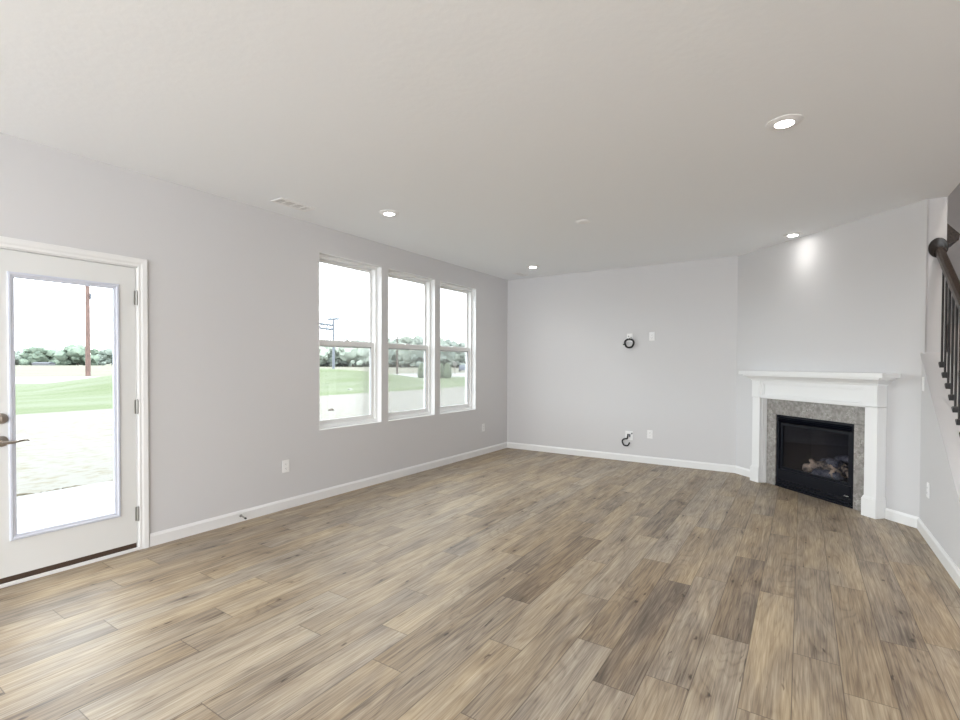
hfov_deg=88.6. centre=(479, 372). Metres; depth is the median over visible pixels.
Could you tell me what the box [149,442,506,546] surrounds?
baseboard
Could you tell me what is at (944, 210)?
wall column
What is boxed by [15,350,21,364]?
tree
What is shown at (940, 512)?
wall
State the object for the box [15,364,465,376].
ground
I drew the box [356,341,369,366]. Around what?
tree
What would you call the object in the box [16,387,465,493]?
ground
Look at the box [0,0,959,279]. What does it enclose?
ceiling
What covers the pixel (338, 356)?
tree
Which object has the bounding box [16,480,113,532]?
ground
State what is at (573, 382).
wall
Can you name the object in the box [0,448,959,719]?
floor
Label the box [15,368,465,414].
ground
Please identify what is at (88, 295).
utility pole
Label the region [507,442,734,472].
baseboard
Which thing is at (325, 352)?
tree
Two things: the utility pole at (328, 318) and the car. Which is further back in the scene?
the car
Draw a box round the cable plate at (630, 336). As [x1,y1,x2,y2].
[627,334,632,341]
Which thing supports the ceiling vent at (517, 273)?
in the ceiling
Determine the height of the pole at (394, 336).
6.200 m
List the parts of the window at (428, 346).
sash, sash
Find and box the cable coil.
[623,338,634,347]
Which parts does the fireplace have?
moulding, frieze panel moulding, panel, frame, glass frame, crown moulding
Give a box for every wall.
[0,132,507,533]
[507,256,737,464]
[736,199,928,516]
[919,364,959,568]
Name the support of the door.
in the wall at (233, 286)
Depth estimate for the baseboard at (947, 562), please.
3.44 m
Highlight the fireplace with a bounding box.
[738,371,900,518]
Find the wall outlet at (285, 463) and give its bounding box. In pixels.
[282,459,288,472]
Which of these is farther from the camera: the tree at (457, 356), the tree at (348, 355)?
the tree at (348, 355)
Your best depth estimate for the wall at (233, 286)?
4.16 m
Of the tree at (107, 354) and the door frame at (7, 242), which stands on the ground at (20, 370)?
the tree at (107, 354)
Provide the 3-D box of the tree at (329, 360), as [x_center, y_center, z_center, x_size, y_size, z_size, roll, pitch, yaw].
[-91.669,-10.644,295.018,17.639,14.642,17.635,1,1,33]
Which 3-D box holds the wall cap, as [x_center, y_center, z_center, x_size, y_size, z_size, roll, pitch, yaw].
[3.206,0.592,3.236,0.184,1.490,1.980,1,1,33]
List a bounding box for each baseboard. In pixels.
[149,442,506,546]
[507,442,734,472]
[735,465,749,476]
[885,508,917,527]
[917,517,959,588]
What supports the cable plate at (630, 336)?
attached to the wall at (573, 382)
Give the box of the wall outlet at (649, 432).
[647,430,652,438]
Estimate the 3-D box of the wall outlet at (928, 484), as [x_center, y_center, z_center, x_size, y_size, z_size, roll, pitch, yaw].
[3.489,0.919,3.829,0.009,0.116,0.072,1,1,33]
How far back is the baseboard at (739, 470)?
6.09 m
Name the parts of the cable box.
cable coil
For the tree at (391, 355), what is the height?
16.195 m
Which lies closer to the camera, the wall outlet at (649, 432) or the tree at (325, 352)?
the wall outlet at (649, 432)
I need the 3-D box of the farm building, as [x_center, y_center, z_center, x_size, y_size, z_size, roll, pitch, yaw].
[-266.783,-5.145,300.495,10.600,2.100,5.600,0,1,0]
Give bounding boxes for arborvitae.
[418,363,423,377]
[440,363,443,377]
[443,362,451,377]
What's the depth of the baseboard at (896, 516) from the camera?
4.24 m
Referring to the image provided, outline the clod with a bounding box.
[16,480,112,496]
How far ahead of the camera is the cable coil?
6.92 m
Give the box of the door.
[0,247,141,588]
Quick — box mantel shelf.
[738,371,900,377]
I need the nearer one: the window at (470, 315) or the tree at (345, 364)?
the window at (470, 315)
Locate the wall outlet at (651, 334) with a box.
[649,332,654,340]
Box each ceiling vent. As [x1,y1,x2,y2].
[271,197,314,211]
[512,272,528,275]
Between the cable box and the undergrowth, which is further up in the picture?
the undergrowth
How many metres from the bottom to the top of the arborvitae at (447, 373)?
1.858 m
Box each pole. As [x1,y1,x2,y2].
[85,286,95,375]
[327,317,338,368]
[394,336,399,373]
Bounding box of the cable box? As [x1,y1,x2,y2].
[622,431,632,445]
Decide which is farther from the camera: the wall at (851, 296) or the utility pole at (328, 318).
the utility pole at (328, 318)
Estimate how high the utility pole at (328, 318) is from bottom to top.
11.450 m
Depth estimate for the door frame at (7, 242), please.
3.58 m
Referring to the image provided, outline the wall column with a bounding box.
[927,183,959,351]
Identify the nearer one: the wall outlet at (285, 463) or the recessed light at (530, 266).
the wall outlet at (285, 463)
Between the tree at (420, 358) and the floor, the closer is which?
the floor
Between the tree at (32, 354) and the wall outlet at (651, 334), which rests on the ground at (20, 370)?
the tree at (32, 354)
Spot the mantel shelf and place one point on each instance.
(760, 374)
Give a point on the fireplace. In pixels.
(837, 462)
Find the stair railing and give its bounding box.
[928,238,959,435]
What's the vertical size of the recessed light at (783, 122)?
0.044 m
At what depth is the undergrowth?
310.59 m
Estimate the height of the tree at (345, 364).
16.049 m
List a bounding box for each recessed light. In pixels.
[379,210,398,215]
[526,265,539,267]
[766,114,803,129]
[783,232,802,236]
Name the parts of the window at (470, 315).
sash, sash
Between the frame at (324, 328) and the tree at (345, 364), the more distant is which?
the tree at (345, 364)
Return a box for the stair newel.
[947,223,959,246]
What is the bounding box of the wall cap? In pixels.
[920,352,959,508]
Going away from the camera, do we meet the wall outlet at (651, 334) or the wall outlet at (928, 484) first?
the wall outlet at (928, 484)
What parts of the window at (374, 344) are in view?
sash, sash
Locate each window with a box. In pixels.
[319,252,381,430]
[388,268,434,420]
[440,280,475,413]
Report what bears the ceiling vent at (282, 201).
in the ceiling
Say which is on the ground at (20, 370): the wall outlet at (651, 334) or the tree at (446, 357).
the tree at (446, 357)
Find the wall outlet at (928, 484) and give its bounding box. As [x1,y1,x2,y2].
[926,482,929,497]
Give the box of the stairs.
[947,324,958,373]
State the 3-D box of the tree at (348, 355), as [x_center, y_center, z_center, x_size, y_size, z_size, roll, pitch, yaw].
[-73.932,-11.597,283.804,17.870,17.032,19.137,1,1,33]
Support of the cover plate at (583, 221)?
attached to the ceiling
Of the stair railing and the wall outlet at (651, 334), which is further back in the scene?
the wall outlet at (651, 334)
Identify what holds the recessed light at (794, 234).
in the ceiling
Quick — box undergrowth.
[321,364,367,366]
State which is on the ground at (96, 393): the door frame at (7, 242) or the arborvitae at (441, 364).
the arborvitae at (441, 364)
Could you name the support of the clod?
on the ground at (69, 448)
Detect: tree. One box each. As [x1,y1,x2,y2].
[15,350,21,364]
[18,346,56,364]
[53,344,99,364]
[98,348,112,364]
[320,347,331,365]
[324,357,337,366]
[328,347,342,366]
[335,353,349,366]
[336,338,362,366]
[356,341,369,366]
[388,338,407,366]
[394,335,420,366]
[410,335,423,366]
[440,339,457,365]
[443,341,461,367]
[455,342,465,367]
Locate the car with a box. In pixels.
[459,365,465,370]
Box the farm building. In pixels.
[32,362,54,365]
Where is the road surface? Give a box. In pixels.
[15,373,465,383]
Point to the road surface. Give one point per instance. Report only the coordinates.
(18, 380)
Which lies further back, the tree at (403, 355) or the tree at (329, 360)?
the tree at (329, 360)
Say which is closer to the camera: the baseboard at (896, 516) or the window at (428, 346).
the baseboard at (896, 516)
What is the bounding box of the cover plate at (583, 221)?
[576,219,589,223]
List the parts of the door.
handle, lever, lite frame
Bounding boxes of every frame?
[0,236,148,548]
[320,322,332,339]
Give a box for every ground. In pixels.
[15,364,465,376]
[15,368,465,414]
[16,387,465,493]
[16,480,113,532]
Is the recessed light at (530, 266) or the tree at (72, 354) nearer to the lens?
the recessed light at (530, 266)
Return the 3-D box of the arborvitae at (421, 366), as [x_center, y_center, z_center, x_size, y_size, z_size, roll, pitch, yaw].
[-6.720,-0.185,56.601,0.998,1.725,0.938,0,1,5]
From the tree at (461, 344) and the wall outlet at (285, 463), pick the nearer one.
the wall outlet at (285, 463)
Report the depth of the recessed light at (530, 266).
6.86 m
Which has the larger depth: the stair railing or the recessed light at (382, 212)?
the recessed light at (382, 212)

